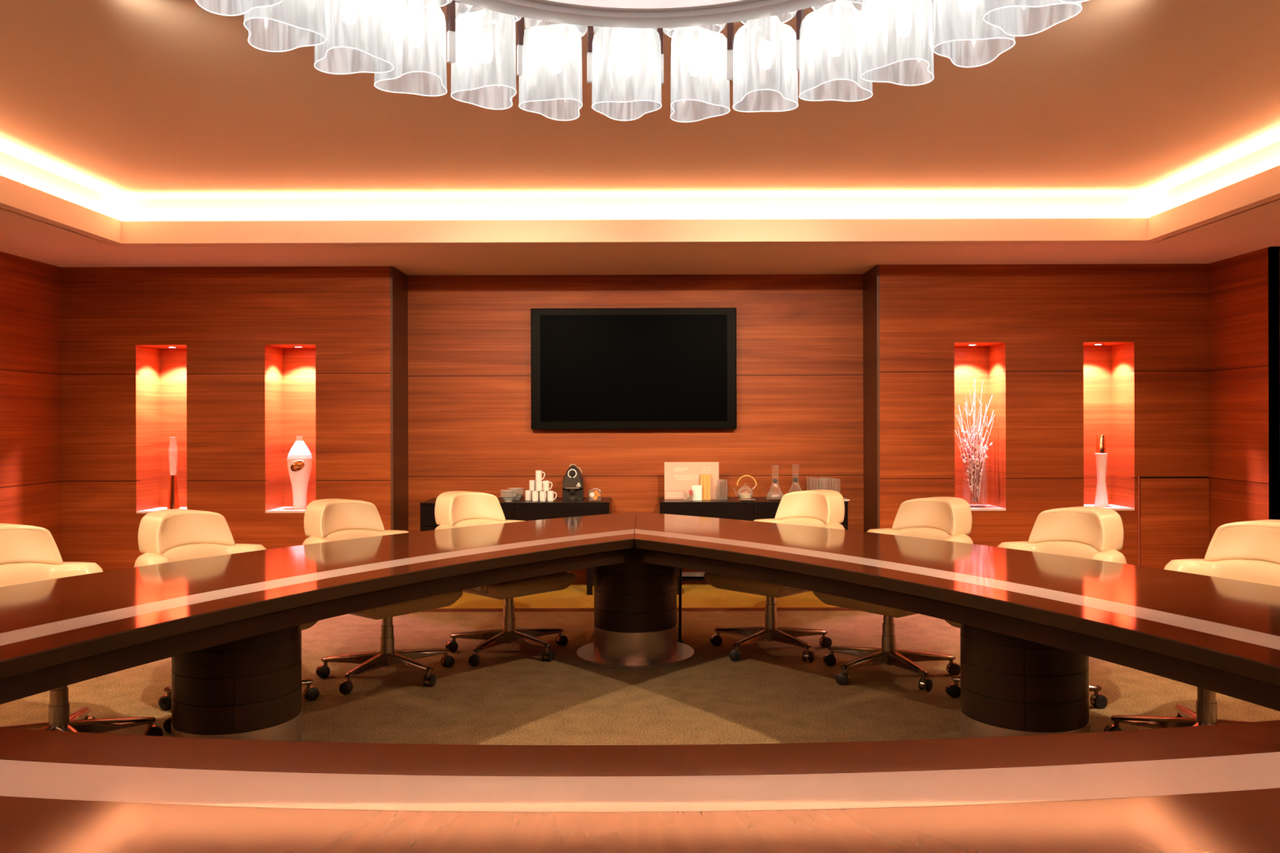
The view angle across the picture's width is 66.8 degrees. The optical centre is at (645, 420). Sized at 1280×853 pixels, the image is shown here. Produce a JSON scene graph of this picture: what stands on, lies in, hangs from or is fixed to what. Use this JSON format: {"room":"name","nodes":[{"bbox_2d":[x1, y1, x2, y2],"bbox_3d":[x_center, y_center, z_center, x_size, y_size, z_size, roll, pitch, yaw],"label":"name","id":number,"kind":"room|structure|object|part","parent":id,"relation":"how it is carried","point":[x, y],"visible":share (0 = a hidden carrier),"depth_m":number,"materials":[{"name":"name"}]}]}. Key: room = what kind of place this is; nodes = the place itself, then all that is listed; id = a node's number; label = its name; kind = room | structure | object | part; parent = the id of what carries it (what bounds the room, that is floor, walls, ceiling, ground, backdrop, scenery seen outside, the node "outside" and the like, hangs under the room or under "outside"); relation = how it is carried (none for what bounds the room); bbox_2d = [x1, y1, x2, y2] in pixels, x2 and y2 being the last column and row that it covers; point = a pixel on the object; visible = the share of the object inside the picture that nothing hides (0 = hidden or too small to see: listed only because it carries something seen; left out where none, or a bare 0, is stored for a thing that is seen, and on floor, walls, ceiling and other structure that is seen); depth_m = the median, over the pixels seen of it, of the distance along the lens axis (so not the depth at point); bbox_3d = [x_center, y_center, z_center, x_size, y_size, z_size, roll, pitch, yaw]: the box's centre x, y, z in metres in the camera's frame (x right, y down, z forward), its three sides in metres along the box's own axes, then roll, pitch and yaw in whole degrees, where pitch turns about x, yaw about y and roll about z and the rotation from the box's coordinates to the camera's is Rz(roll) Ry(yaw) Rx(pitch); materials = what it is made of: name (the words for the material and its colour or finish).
{"room":"conference room","nodes":[
{"label":"conference room","id":0,"kind":"room"},
{"bbox_2d":[0,251,62,557],"bbox_3d":[-4.865,0.088,3.055,0.510,2.593,9.310,0,0,0],"label":"wall","id":1,"kind":"structure","parent":0,"point":[30,290],"depth_m":7.26,"materials":[{"name":"red wood"}]},
{"bbox_2d":[60,266,391,571],"bbox_3d":[-3.312,0.083,7.846,2.595,2.593,0.397,0,0,0],"label":"wall","id":2,"kind":"structure","parent":0,"point":[236,394],"depth_m":7.65,"materials":[{"name":"red wood"}]},
{"bbox_2d":[136,506,186,513],"bbox_3d":[-3.818,0.724,7.836,0.397,0.016,0.376,0,0,0],"label":"shelf","id":3,"kind":"object","parent":2,"relation":"attached to","point":[139,509],"depth_m":7.78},
{"bbox_2d":[167,436,179,509],"bbox_3d":[-3.814,0.424,7.830,0.094,0.582,0.094,0,0,0],"label":"vase","id":4,"kind":"object","parent":2,"relation":"in","point":[173,503],"visible":0.99,"depth_m":7.80,"materials":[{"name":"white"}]},
{"bbox_2d":[265,506,305,512],"bbox_3d":[-2.801,0.720,7.836,0.397,0.016,0.376,0,0,0],"label":"shelf","id":5,"kind":"object","parent":2,"relation":"attached to","point":[268,509],"depth_m":7.68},
{"bbox_2d":[287,435,312,509],"bbox_3d":[-2.794,0.420,7.830,0.205,0.585,0.137,0,0,0],"label":"vase","id":6,"kind":"object","parent":2,"relation":"in","point":[300,460],"visible":0.99,"depth_m":7.80,"materials":[{"name":"white ceramic"}]},
{"bbox_2d":[390,266,408,531],"bbox_3d":[-2.005,0.080,7.894,0.020,2.593,0.491,0,0,0],"label":"trim","id":7,"kind":"structure","parent":2,"relation":"attached to","point":[398,279],"depth_m":7.83,"materials":[{"name":"brown wood"}]},
{"bbox_2d":[407,274,863,583],"bbox_3d":[-0.086,0.074,8.170,3.858,2.593,0.060,0,0,0],"label":"wall","id":8,"kind":"structure","parent":0,"point":[799,337],"depth_m":8.14,"materials":[{"name":"red wood"}]},
{"bbox_2d":[530,307,737,429],"bbox_3d":[-0.101,-0.430,8.089,1.706,1.006,0.102,0,0,0],"label":"television","id":9,"kind":"object","parent":8,"relation":"attached to","point":[600,368],"visible":1,"depth_m":8.04,"materials":[{"name":"black plastic"}]},
{"bbox_2d":[0,0,1279,275],"bbox_3d":[-0.089,-1.399,3.270,10.050,0.352,9.940,0,0,0],"label":"ceiling","id":10,"kind":"structure","parent":0,"point":[134,133],"depth_m":5.76,"materials":[{"name":"beige paint"}]},
{"bbox_2d":[195,0,1088,122],"bbox_3d":[-0.010,-1.261,2.094,2.218,0.568,2.200,0,0,0],"label":"chandelier","id":11,"kind":"object","parent":10,"relation":"hanging from","point":[839,48],"visible":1,"depth_m":2.85,"materials":[{"name":"white glass"}]},
{"bbox_3d":[-0.960,-1.100,2.260,0.212,0.240,0.199,0,0,-20],"label":"lamp shade","id":12,"kind":"part","parent":11,"relation":"part of","materials":[{"name":"clear glass"}]},
{"bbox_3d":[-0.919,-1.096,2.464,0.200,0.240,0.220,0,0,-8],"label":"lamp shade","id":13,"kind":"part","parent":11,"relation":"part of","materials":[{"name":"clear glass"}]},
{"bbox_3d":[-0.818,-1.097,2.656,0.210,0.240,0.200,0,0,30],"label":"lamp shade","id":14,"kind":"part","parent":11,"relation":"part of","materials":[{"name":"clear glass"}]},
{"bbox_3d":[-0.680,-1.099,2.838,0.220,0.240,0.199,0,0,20],"label":"lamp shade","id":15,"kind":"part","parent":11,"relation":"part of","materials":[{"name":"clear glass"}]},
{"bbox_3d":[-0.673,-1.355,2.814,0.211,0.250,0.198,0,0,17],"label":"lamp shade","id":16,"kind":"part","parent":11,"relation":"part of","materials":[{"name":"glass"}]},
{"bbox_3d":[-0.465,-1.100,2.948,0.212,0.240,0.199,0,0,29],"label":"lamp shade","id":17,"kind":"part","parent":11,"relation":"part of","materials":[{"name":"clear glass"}]},
{"bbox_3d":[-0.493,-1.352,2.943,0.215,0.250,0.199,0,0,25],"label":"lamp shade","id":18,"kind":"part","parent":11,"relation":"part of","materials":[{"name":"clear glass"}]},
{"bbox_3d":[-0.280,-1.100,3.042,0.220,0.240,0.200,0,0,-40],"label":"lamp shade","id":19,"kind":"part","parent":11,"relation":"part of","materials":[{"name":"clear glass"}]},
{"bbox_3d":[-0.295,-1.352,3.043,0.197,0.250,0.218,0,0,13],"label":"lamp shade","id":20,"kind":"part","parent":11,"relation":"part of","materials":[{"name":"clear glass"}]},
{"bbox_3d":[-0.073,-1.355,3.081,0.197,0.250,0.209,0,0,27],"label":"lamp shade","id":21,"kind":"part","parent":11,"relation":"part of","materials":[{"name":"clear glass"}]},
{"bbox_3d":[-0.049,-1.103,3.057,0.210,0.240,0.200,0,0,30],"label":"lamp shade","id":22,"kind":"part","parent":11,"relation":"part of","materials":[{"name":"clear glass"}]},
{"bbox_3d":[0.001,-1.199,2.090,1.480,0.014,1.480,0,0,0],"label":"lit panel","id":23,"kind":"part","parent":11,"relation":"part of","materials":[{"name":"white plastic"}]},
{"bbox_3d":[0.145,-1.352,3.069,0.198,0.250,0.211,0,0,-16],"label":"lamp shade","id":24,"kind":"part","parent":11,"relation":"part of","materials":[{"name":"clear glass"}]},
{"bbox_3d":[0.162,-1.103,3.089,0.199,0.240,0.220,0,0,-13],"label":"lamp shade","id":25,"kind":"part","parent":11,"relation":"part of","materials":[{"name":"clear glass"}]},
{"bbox_3d":[0.382,-1.102,2.991,0.199,0.240,0.212,0,0,-12],"label":"lamp shade","id":26,"kind":"part","parent":11,"relation":"part of","materials":[{"name":"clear glass"}]},
{"bbox_3d":[0.361,-1.360,3.008,0.199,0.250,0.215,0,0,-8],"label":"lamp shade","id":27,"kind":"part","parent":11,"relation":"part of","materials":[{"name":"clear glass"}]},
{"bbox_3d":[0.571,-1.107,2.904,0.220,0.240,0.200,0,0,6],"label":"lamp shade","id":28,"kind":"part","parent":11,"relation":"part of","materials":[{"name":"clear glass"}]},
{"bbox_3d":[0.578,-1.357,2.921,0.197,0.250,0.218,0,0,7],"label":"lamp shade","id":29,"kind":"part","parent":11,"relation":"part of","materials":[{"name":"clear glass"}]},
{"bbox_3d":[0.737,-1.104,2.762,0.210,0.240,0.200,0,0,-42],"label":"lamp shade","id":30,"kind":"part","parent":11,"relation":"part of","materials":[{"name":"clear glass"}]},
{"bbox_3d":[0.882,-1.104,2.589,0.199,0.240,0.220,0,0,29],"label":"lamp shade","id":31,"kind":"part","parent":11,"relation":"part of","materials":[{"name":"clear glass"}]},
{"bbox_3d":[0.940,-1.102,2.354,0.212,0.240,0.199,0,0,-39],"label":"lamp shade","id":32,"kind":"part","parent":11,"relation":"part of","materials":[{"name":"clear glass"}]},
{"bbox_3d":[1.010,-1.102,2.152,0.200,0.240,0.220,0,0,32],"label":"lamp shade","id":33,"kind":"part","parent":11,"relation":"part of","materials":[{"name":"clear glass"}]},
{"bbox_2d":[0,583,1279,745],"bbox_3d":[-0.081,1.420,3.320,11.050,0.100,10.240,0,0,0],"label":"floor","id":34,"kind":"structure","parent":0,"point":[513,696],"depth_m":4.96,"materials":[{"name":"carpet"}]},
{"bbox_2d":[0,523,163,736],"bbox_3d":[-2.523,0.915,4.016,0.942,0.926,0.707,0,0,27],"label":"chair","id":35,"kind":"object","parent":34,"relation":"on","point":[28,553],"visible":0.28,"depth_m":4.17,"materials":[{"name":"beige leather"}]},
{"bbox_2d":[133,509,319,733],"bbox_3d":[-2.054,0.913,4.651,0.946,0.926,0.717,0,0,33],"label":"chair","id":36,"kind":"object","parent":34,"relation":"on","point":[166,535],"visible":0.28,"depth_m":4.76,"materials":[{"name":"beige leather"}]},
{"bbox_2d":[302,498,462,694],"bbox_3d":[-1.475,0.911,5.274,0.951,0.926,0.727,0,0,39],"label":"chair","id":37,"kind":"object","parent":34,"relation":"on","point":[325,520],"visible":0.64,"depth_m":5.21,"materials":[{"name":"beige leather"}]},
{"bbox_2d":[434,491,576,666],"bbox_3d":[-0.891,0.910,5.823,0.951,0.926,0.727,0,0,45],"label":"chair","id":38,"kind":"object","parent":34,"relation":"on","point":[453,509],"visible":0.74,"depth_m":5.73,"materials":[{"name":"beige leather"}]},
{"bbox_2d":[419,497,611,595],"bbox_3d":[-1.028,1.008,7.853,1.483,0.730,0.505,0,0,0],"label":"sideboard","id":39,"kind":"object","parent":34,"relation":"on","point":[521,509],"visible":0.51,"depth_m":7.60,"materials":[{"name":"black wood"}]},
{"bbox_3d":[-1.398,0.954,7.606,0.736,0.236,0.012,0,0,0],"label":"door","id":40,"kind":"part","parent":39,"relation":"part of","materials":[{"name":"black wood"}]},
{"bbox_3d":[-1.399,0.746,7.606,0.736,0.167,0.012,0,0,0],"label":"drawer","id":41,"kind":"part","parent":39,"relation":"part of","materials":[{"name":"black wood"}]},
{"bbox_2d":[501,497,515,501],"bbox_3d":[-1.096,0.628,7.740,0.120,0.030,0.120,0,0,0],"label":"bowl","id":42,"kind":"object","parent":39,"relation":"on","point":[512,499],"visible":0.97,"depth_m":7.70,"materials":[{"name":"white ceramic"}]},
{"bbox_2d":[500,495,515,497],"bbox_3d":[-1.097,0.609,7.740,0.130,0.009,0.130,0,0,0],"label":"saucer","id":43,"kind":"object","parent":42,"relation":"on","point":[513,495],"visible":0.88,"depth_m":7.71,"materials":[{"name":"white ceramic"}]},
{"bbox_3d":[-1.097,0.599,7.740,0.130,0.009,0.130,0,0,0],"label":"saucer","id":44,"kind":"object","parent":43,"relation":"on","visible":0},
{"bbox_2d":[500,493,515,495],"bbox_3d":[-1.096,0.589,7.740,0.130,0.009,0.130,0,0,0],"label":"saucer","id":45,"kind":"object","parent":44,"relation":"on","point":[513,493],"visible":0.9,"depth_m":7.71,"materials":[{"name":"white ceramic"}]},
{"bbox_3d":[-1.097,0.579,7.740,0.130,0.009,0.130,0,0,0],"label":"saucer","id":46,"kind":"object","parent":45,"relation":"on","visible":0},
{"bbox_2d":[500,490,515,493],"bbox_3d":[-1.097,0.569,7.740,0.130,0.009,0.130,0,0,0],"label":"saucer","id":47,"kind":"object","parent":46,"relation":"on","point":[513,491],"visible":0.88,"depth_m":7.71,"materials":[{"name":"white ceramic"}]},
{"bbox_2d":[500,489,516,491],"bbox_3d":[-1.097,0.559,7.740,0.130,0.009,0.130,0,0,0],"label":"saucer","id":48,"kind":"object","parent":47,"relation":"on","point":[500,490],"visible":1,"depth_m":7.74,"materials":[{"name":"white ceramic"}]},
{"bbox_2d":[514,494,523,499],"bbox_3d":[-1.057,0.626,7.900,0.120,0.034,0.120,0,0,0],"label":"bowl","id":49,"kind":"object","parent":39,"relation":"on","point":[517,497],"visible":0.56,"depth_m":7.86,"materials":[{"name":"white ceramic"}]},
{"bbox_3d":[-1.058,0.604,7.900,0.130,0.009,0.130,0,0,0],"label":"saucer","id":50,"kind":"object","parent":49,"relation":"on","visible":0},
{"bbox_3d":[-1.057,0.595,7.900,0.130,0.009,0.130,0,0,0],"label":"saucer","id":51,"kind":"object","parent":50,"relation":"on","visible":0},
{"bbox_3d":[-1.058,0.585,7.900,0.130,0.009,0.130,0,0,0],"label":"saucer","id":52,"kind":"object","parent":51,"relation":"on","visible":0},
{"bbox_3d":[-1.057,0.575,7.900,0.130,0.009,0.130,0,0,0],"label":"saucer","id":53,"kind":"object","parent":52,"relation":"on","visible":0},
{"bbox_3d":[-1.058,0.565,7.900,0.130,0.009,0.130,0,0,0],"label":"saucer","id":54,"kind":"object","parent":53,"relation":"on","visible":0},
{"bbox_2d":[507,487,524,489],"bbox_3d":[-1.058,0.555,7.900,0.130,0.009,0.130,0,0,0],"label":"saucer","id":55,"kind":"object","parent":54,"relation":"on","point":[513,488],"visible":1,"depth_m":7.90,"materials":[{"name":"white ceramic"}]},
{"bbox_2d":[524,490,532,500],"bbox_3d":[-0.939,0.602,7.812,0.052,0.080,0.079,0,0,27],"label":"mug","id":56,"kind":"object","parent":39,"relation":"on","point":[528,494],"visible":1,"depth_m":7.78,"materials":[{"name":"white ceramic"}]},
{"bbox_2d":[532,490,539,501],"bbox_3d":[-0.874,0.602,7.731,0.052,0.080,0.079,0,0,33],"label":"mug","id":57,"kind":"object","parent":39,"relation":"on","point":[535,495],"visible":1,"depth_m":7.70,"materials":[{"name":"white ceramic"}]},
{"bbox_2d":[539,490,546,501],"bbox_3d":[-0.813,0.602,7.709,0.052,0.080,0.079,0,0,-36],"label":"mug","id":58,"kind":"object","parent":39,"relation":"on","point":[542,494],"visible":1,"depth_m":7.70,"materials":[{"name":"white ceramic"}]},
{"bbox_2d":[535,480,544,491],"bbox_3d":[-0.840,0.521,7.714,0.079,0.080,0.052,0,0,29],"label":"mug","id":59,"kind":"object","parent":58,"relation":"on","point":[538,483],"visible":1,"depth_m":7.70,"materials":[{"name":"white ceramic"}]},
{"bbox_2d":[535,470,545,480],"bbox_3d":[-0.843,0.441,7.744,0.079,0.080,0.052,0,0,6],"label":"mug","id":60,"kind":"object","parent":59,"relation":"on","point":[538,473],"visible":1,"depth_m":7.72,"materials":[{"name":"white ceramic"}]},
{"bbox_2d":[546,490,556,501],"bbox_3d":[-0.747,0.602,7.719,0.079,0.080,0.052,0,0,6],"label":"mug","id":61,"kind":"object","parent":39,"relation":"on","point":[550,493],"visible":1,"depth_m":7.70,"materials":[{"name":"white ceramic"}]},
{"bbox_2d":[542,480,552,491],"bbox_3d":[-0.783,0.521,7.733,0.079,0.080,0.052,0,0,9],"label":"mug","id":62,"kind":"object","parent":61,"relation":"on","point":[546,488],"visible":1,"depth_m":7.71,"materials":[{"name":"white ceramic"}]},
{"bbox_3d":[-0.659,0.744,7.606,0.736,0.167,0.012,0,0,0],"label":"drawer","id":63,"kind":"part","parent":39,"relation":"part of","materials":[{"name":"black wood"}]},
{"bbox_2d":[562,464,584,501],"bbox_3d":[-0.585,0.496,7.820,0.168,0.292,0.280,0,0,0],"label":"coffee machine","id":64,"kind":"object","parent":39,"relation":"on","point":[573,484],"visible":1,"depth_m":7.71,"materials":[{"name":"black plastic"}]},
{"bbox_3d":[-0.585,0.459,7.730,0.156,0.156,0.040,0,0,0],"label":"panel","id":65,"kind":"part","parent":64,"relation":"part of","materials":[{"name":"black plastic"}]},
{"bbox_3d":[-0.585,0.561,7.725,0.048,0.038,0.048,0,0,0],"label":"spout","id":66,"kind":"part","parent":64,"relation":"part of","materials":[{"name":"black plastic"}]},
{"bbox_2d":[566,497,578,501],"bbox_3d":[-0.585,0.627,7.730,0.100,0.030,0.100,0,0,0],"label":"drip tray","id":67,"kind":"object","parent":64,"relation":"on","point":[568,499],"depth_m":7.70,"materials":[{"name":"silver plastic"}]},
{"bbox_3d":[-0.444,1.221,7.647,0.055,0.300,0.055,0,0,0],"label":"leg","id":68,"kind":"part","parent":39,"relation":"part of","materials":[{"name":"black wood"}]},
{"bbox_3d":[-0.444,1.221,8.047,0.055,0.300,0.055,0,0,0],"label":"leg","id":69,"kind":"part","parent":39,"relation":"part of","materials":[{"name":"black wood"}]},
{"bbox_2d":[588,488,600,501],"bbox_3d":[-0.408,0.590,7.730,0.100,0.102,0.100,0,0,0],"label":"jar","id":70,"kind":"object","parent":39,"relation":"on","point":[593,488],"visible":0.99,"depth_m":7.72,"materials":[{"name":"clear glass"}]},
{"bbox_3d":[-0.870,0.602,7.806,0.079,0.081,0.052,0,0,-29],"label":"mug","id":71,"kind":"object","parent":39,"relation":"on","visible":0},
{"bbox_2d":[528,480,535,490],"bbox_3d":[-0.900,0.521,7.798,0.079,0.080,0.052,0,0,-34],"label":"mug","id":72,"kind":"object","parent":71,"relation":"on","point":[531,482],"visible":0.83,"depth_m":7.77,"materials":[{"name":"white ceramic"}]},
{"bbox_2d":[0,511,1279,852],"bbox_3d":[-0.062,0.995,3.660,6.052,0.750,5.854,0,0,0],"label":"conference table","id":73,"kind":"object","parent":34,"relation":"on","point":[1026,771],"visible":1,"depth_m":1.91,"materials":[{"name":"brown wood"}]},
{"bbox_3d":[-0.061,1.360,5.680,0.690,0.021,0.690,0,0,0],"label":"plate","id":74,"kind":"part","parent":73,"relation":"part of","materials":[{"name":"metal"}]},
{"bbox_2d":[677,568,706,642],"bbox_3d":[0.292,1.059,6.089,0.212,0.620,0.222,0,0,0],"label":"cable riser","id":75,"kind":"object","parent":34,"relation":"on","point":[683,576],"visible":0.66,"depth_m":6.00,"materials":[{"name":"black metal"}]},
{"bbox_2d":[678,572,706,581],"bbox_3d":[0.302,0.983,6.109,0.192,0.032,0.182,0,0,0],"label":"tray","id":76,"kind":"object","parent":75,"relation":"on","point":[686,576],"depth_m":6.02,"materials":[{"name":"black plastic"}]},
{"bbox_2d":[658,497,848,595],"bbox_3d":[0.848,1.002,7.853,1.475,0.730,0.505,0,0,0],"label":"sideboard","id":77,"kind":"object","parent":34,"relation":"on","point":[761,508],"visible":0.3,"depth_m":7.60,"materials":[{"name":"black wood"}]},
{"bbox_3d":[0.258,1.219,7.647,0.055,0.300,0.055,0,0,0],"label":"leg","id":78,"kind":"part","parent":77,"relation":"part of","materials":[{"name":"black wood"}]},
{"bbox_2d":[664,462,719,499],"bbox_3d":[0.370,0.488,7.888,0.441,0.302,0.063,0,0,0],"label":"placard","id":79,"kind":"object","parent":77,"relation":"on","point":[679,477],"visible":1,"depth_m":7.86},
{"bbox_3d":[0.225,0.601,7.859,0.150,0.073,0.001,0,0,0],"label":"printed panel","id":80,"kind":"part","parent":79,"relation":"part of","materials":[{"name":"beige paper"}]},
{"bbox_2d":[691,484,702,500],"bbox_3d":[0.406,0.579,7.760,0.081,0.120,0.043,0,0,0],"label":"box","id":81,"kind":"object","parent":77,"relation":"on","point":[697,489],"visible":0.98,"depth_m":7.74,"materials":[{"name":"white cardboard"}]},
{"bbox_3d":[0.406,0.531,7.760,0.081,0.024,0.043,0,0,0],"label":"lid","id":82,"kind":"part","parent":81,"relation":"part of","materials":[{"name":"white cardboard"}]},
{"bbox_2d":[699,474,711,500],"bbox_3d":[0.477,0.537,7.820,0.086,0.203,0.054,0,0,0],"label":"box","id":83,"kind":"object","parent":77,"relation":"on","point":[704,479],"visible":0.92,"depth_m":7.79,"materials":[{"name":"yellow cardboard"}]},
{"bbox_3d":[0.477,0.442,7.820,0.086,0.013,0.054,0,0,0],"label":"lid","id":84,"kind":"part","parent":83,"relation":"part of","materials":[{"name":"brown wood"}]},
{"bbox_3d":[0.479,0.740,7.606,0.732,0.167,0.012,0,0,0],"label":"drawer","id":85,"kind":"part","parent":77,"relation":"part of","materials":[{"name":"black wood"}]},
{"bbox_2d":[738,498,754,501],"bbox_3d":[0.803,0.633,7.720,0.140,0.010,0.140,0,0,0],"label":"dish","id":86,"kind":"object","parent":77,"relation":"on","point":[743,500],"visible":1,"depth_m":7.71,"materials":[{"name":"brown wood"}]},
{"bbox_2d":[736,475,756,499],"bbox_3d":[0.787,0.531,7.720,0.149,0.194,0.130,0,0,41],"label":"glass teapot","id":87,"kind":"object","parent":86,"relation":"on","point":[744,495],"visible":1,"depth_m":7.71,"materials":[{"name":"clear glass"}]},
{"bbox_3d":[0.802,0.476,7.720,0.162,0.084,0.012,0,0,0],"label":"handle","id":88,"kind":"part","parent":87,"relation":"part of","materials":[{"name":"brown wood"}]},
{"bbox_2d":[766,465,783,501],"bbox_3d":[1.030,0.498,7.740,0.140,0.278,0.140,0,0,0],"label":"decanter","id":89,"kind":"object","parent":77,"relation":"on","point":[775,480],"visible":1,"depth_m":7.74,"materials":[{"name":"clear glass"}]},
{"bbox_2d":[787,464,801,493],"bbox_3d":[1.212,0.497,7.860,0.140,0.278,0.140,0,0,-23],"label":"decanter","id":90,"kind":"object","parent":77,"relation":"on","point":[795,479],"visible":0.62,"depth_m":7.85,"materials":[{"name":"clear glass"}]},
{"bbox_3d":[1.214,0.738,7.606,0.732,0.167,0.012,0,0,0],"label":"drawer","id":91,"kind":"part","parent":77,"relation":"part of","materials":[{"name":"black wood"}]},
{"bbox_3d":[0.339,0.595,7.700,0.084,0.088,0.084,0,0,0],"label":"glass cup","id":92,"kind":"object","parent":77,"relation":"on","visible":0},
{"bbox_2d":[685,490,692,499],"bbox_3d":[0.340,0.591,7.700,0.056,0.077,0.026,0,0,0],"label":"flower sprig","id":93,"kind":"object","parent":92,"relation":"in","point":[690,491],"visible":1,"depth_m":7.70,"materials":[{"name":"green plant"}]},
{"bbox_3d":[0.609,0.581,7.760,0.090,0.115,0.090,0,0,0],"label":"glass tumbler","id":94,"kind":"object","parent":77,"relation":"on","visible":0},
{"bbox_2d":[722,479,724,499],"bbox_3d":[0.616,0.550,7.752,0.010,0.163,0.010,0,0,0],"label":"stick","id":95,"kind":"object","parent":94,"relation":"in","point":[722,479],"visible":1,"depth_m":7.75,"materials":[{"name":"metal"}]},
{"bbox_2d":[725,479,727,499],"bbox_3d":[0.643,0.550,7.752,0.010,0.163,0.010,0,0,0],"label":"stick","id":96,"kind":"object","parent":94,"relation":"in","point":[726,479],"visible":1,"depth_m":7.75,"materials":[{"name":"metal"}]},
{"bbox_2d":[703,489,844,662],"bbox_3d":[0.820,0.905,5.846,0.964,0.926,0.698,0,0,-45],"label":"chair","id":97,"kind":"object","parent":34,"relation":"on","point":[825,508],"visible":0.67,"depth_m":5.80,"materials":[{"name":"beige leather"}]},
{"bbox_2d":[813,496,973,692],"bbox_3d":[1.373,0.903,5.301,0.963,0.926,0.700,0,0,-42],"label":"chair","id":98,"kind":"object","parent":34,"relation":"on","point":[940,518],"visible":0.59,"depth_m":5.25,"materials":[{"name":"beige leather"}]},
{"bbox_2d":[944,506,1126,708],"bbox_3d":[1.894,0.901,4.657,0.964,0.926,0.698,0,0,-33],"label":"chair","id":99,"kind":"object","parent":34,"relation":"on","point":[1095,533],"visible":0.25,"depth_m":4.77,"materials":[{"name":"beige leather"}]},
{"bbox_2d":[1103,520,1279,731],"bbox_3d":[2.404,0.900,4.003,0.964,0.926,0.679,0,0,-27],"label":"chair","id":100,"kind":"object","parent":34,"relation":"on","point":[1248,551],"visible":0.23,"depth_m":4.15,"materials":[{"name":"beige leather"}]},
{"bbox_2d":[879,263,1209,565],"bbox_3d":[3.142,0.064,7.846,2.597,2.593,0.397,0,0,0],"label":"wall","id":101,"kind":"structure","parent":0,"point":[1034,328],"depth_m":7.65,"materials":[{"name":"red wood"}]},
{"bbox_2d":[862,264,879,532],"bbox_3d":[1.833,0.068,7.894,0.020,2.593,0.491,0,0,0],"label":"trim","id":102,"kind":"structure","parent":101,"relation":"attached to","point":[871,356],"depth_m":7.84,"materials":[{"name":"brown wood"}]},
{"bbox_2d":[962,465,986,507],"bbox_3d":[2.652,0.511,7.830,0.156,0.370,0.156,0,0,0],"label":"glass vase","id":103,"kind":"object","parent":101,"relation":"in","point":[984,465],"visible":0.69,"depth_m":7.81,"materials":[{"name":"clear glass"}]},
{"bbox_2d":[955,377,995,502],"bbox_3d":[2.666,0.159,7.823,0.299,1.006,0.182,0,0,-4],"label":"bouquet","id":104,"kind":"object","parent":103,"relation":"in","point":[974,468],"visible":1,"depth_m":7.82,"materials":[{"name":"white plant"}]},
{"bbox_2d":[969,504,1005,511],"bbox_3d":[2.637,0.704,7.836,0.401,0.016,0.376,0,0,0],"label":"shelf","id":105,"kind":"object","parent":101,"relation":"attached to","point":[988,507],"depth_m":7.71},
{"bbox_2d":[1094,434,1108,506],"bbox_3d":[3.675,0.403,7.830,0.103,0.580,0.103,0,0,45],"label":"ribbed vase","id":106,"kind":"object","parent":101,"relation":"in","point":[1101,455],"visible":1,"depth_m":7.80,"materials":[{"name":"white ceramic"}]},
{"bbox_2d":[1084,504,1134,510],"bbox_3d":[3.652,0.701,7.836,0.398,0.016,0.376,0,0,0],"label":"shelf","id":107,"kind":"object","parent":101,"relation":"attached to","point":[1114,507],"depth_m":7.74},
{"bbox_2d":[1137,476,1208,569],"bbox_3d":[4.155,0.895,7.643,0.555,0.905,0.011,0,0,0],"label":"door","id":108,"kind":"structure","parent":101,"relation":"in","point":[1173,513],"depth_m":7.64,"materials":[{"name":"red wood"}]},
{"bbox_2d":[1208,246,1279,542],"bbox_3d":[4.695,0.059,3.055,0.510,2.593,9.310,0,0,0],"label":"wall","id":109,"kind":"structure","parent":0,"point":[1239,320],"depth_m":7.24,"materials":[{"name":"red wood"}]},
{"bbox_2d":[1267,246,1279,519],"bbox_3d":[4.665,0.059,4.045,0.450,2.593,5.750,0,0,0],"label":"trim","id":110,"kind":"structure","parent":109,"relation":"attached to","point":[1270,469],"depth_m":6.89,"materials":[{"name":"brown wood"}]}
]}

